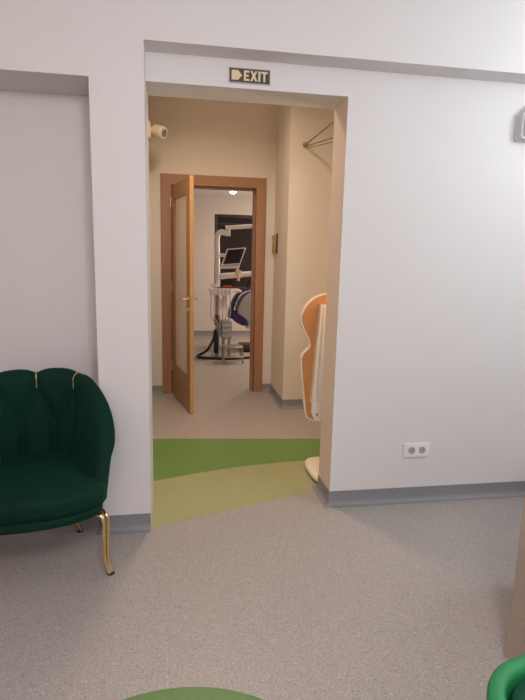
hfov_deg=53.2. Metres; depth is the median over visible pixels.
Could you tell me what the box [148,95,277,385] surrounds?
wall
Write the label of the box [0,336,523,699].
floor
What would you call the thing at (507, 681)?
tub chair
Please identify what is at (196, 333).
baseboard
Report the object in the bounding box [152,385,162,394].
baseboard
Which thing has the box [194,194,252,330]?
wall
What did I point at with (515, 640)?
desk
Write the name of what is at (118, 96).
column
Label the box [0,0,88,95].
beam recess
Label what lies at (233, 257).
monitor
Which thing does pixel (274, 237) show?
wall plate
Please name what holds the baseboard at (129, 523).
attached to the column
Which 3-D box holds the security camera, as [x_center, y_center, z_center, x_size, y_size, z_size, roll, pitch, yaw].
[-0.916,-1.871,4.472,0.212,0.140,0.140,0,10,-10]
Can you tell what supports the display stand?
on the floor
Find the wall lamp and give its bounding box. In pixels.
[514,107,524,142]
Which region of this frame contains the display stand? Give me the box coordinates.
[300,293,326,482]
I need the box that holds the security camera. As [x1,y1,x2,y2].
[148,121,167,139]
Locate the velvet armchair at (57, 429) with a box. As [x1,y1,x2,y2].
[0,368,114,575]
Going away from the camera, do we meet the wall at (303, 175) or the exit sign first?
the exit sign
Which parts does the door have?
frosted pane, handle, lock plate, frame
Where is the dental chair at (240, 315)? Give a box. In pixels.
[228,278,250,351]
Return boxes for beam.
[143,0,524,83]
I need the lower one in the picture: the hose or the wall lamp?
the hose
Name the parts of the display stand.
panel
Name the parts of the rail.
rod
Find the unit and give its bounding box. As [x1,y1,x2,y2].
[209,224,251,356]
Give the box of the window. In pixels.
[214,214,251,288]
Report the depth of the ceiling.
8.38 m
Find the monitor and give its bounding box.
[219,248,245,268]
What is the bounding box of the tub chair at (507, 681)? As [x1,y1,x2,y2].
[486,654,524,699]
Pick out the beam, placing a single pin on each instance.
(484, 40)
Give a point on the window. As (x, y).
(238, 238)
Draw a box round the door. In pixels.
[160,173,266,412]
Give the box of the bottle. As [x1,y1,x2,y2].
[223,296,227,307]
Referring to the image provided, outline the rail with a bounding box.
[303,120,333,148]
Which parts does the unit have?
post, drawer, instrument arm, lamp arm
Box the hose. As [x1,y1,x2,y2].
[196,329,249,359]
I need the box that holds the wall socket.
[403,442,429,457]
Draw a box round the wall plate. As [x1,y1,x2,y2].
[272,233,277,252]
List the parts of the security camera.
mount plate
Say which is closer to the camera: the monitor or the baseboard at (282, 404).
the baseboard at (282, 404)
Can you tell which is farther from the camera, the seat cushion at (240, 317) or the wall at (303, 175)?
the seat cushion at (240, 317)
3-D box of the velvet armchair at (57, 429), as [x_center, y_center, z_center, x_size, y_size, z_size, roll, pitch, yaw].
[-0.987,0.537,2.291,0.663,0.814,0.639,-2,11,-19]
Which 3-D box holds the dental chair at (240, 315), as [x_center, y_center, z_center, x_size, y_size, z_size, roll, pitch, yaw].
[0.065,-0.523,7.726,1.158,1.058,0.480,0,10,-10]
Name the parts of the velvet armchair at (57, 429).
seat, backrest, gold trim, leg, leg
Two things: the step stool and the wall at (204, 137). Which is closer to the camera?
the wall at (204, 137)
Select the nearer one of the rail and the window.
the rail
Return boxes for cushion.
[0,452,104,524]
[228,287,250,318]
[231,310,247,325]
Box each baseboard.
[95,513,150,535]
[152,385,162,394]
[194,331,249,335]
[262,383,303,409]
[312,475,524,507]
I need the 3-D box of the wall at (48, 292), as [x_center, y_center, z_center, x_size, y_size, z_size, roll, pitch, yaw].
[-1.931,-0.448,2.552,2.250,2.620,0.154,0,10,-10]
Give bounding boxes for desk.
[504,494,524,658]
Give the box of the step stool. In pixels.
[222,344,243,363]
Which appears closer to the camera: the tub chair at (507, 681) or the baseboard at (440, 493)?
the tub chair at (507, 681)
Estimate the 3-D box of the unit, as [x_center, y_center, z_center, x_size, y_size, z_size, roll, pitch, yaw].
[-0.403,-0.784,7.029,0.644,1.794,0.447,0,10,-10]
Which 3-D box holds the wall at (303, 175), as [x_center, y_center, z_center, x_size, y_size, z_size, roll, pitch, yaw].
[0.706,-1.013,5.001,1.124,3.000,0.770,0,10,-10]
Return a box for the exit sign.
[229,67,269,85]
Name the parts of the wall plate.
plate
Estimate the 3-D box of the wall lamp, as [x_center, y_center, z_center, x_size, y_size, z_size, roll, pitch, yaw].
[1.484,-1.171,2.718,0.340,0.180,0.064,0,10,-10]
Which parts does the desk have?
panel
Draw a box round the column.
[86,0,153,523]
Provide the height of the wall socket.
0.086 m
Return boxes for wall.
[0,90,98,386]
[145,51,524,490]
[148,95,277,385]
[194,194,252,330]
[270,105,334,399]
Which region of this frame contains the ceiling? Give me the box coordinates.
[194,189,252,196]
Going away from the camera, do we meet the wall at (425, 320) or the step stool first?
the wall at (425, 320)
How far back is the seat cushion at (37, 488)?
2.13 m
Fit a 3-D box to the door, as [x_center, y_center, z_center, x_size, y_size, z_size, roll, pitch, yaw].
[-0.431,-0.554,4.845,0.996,2.100,0.899,0,10,-10]

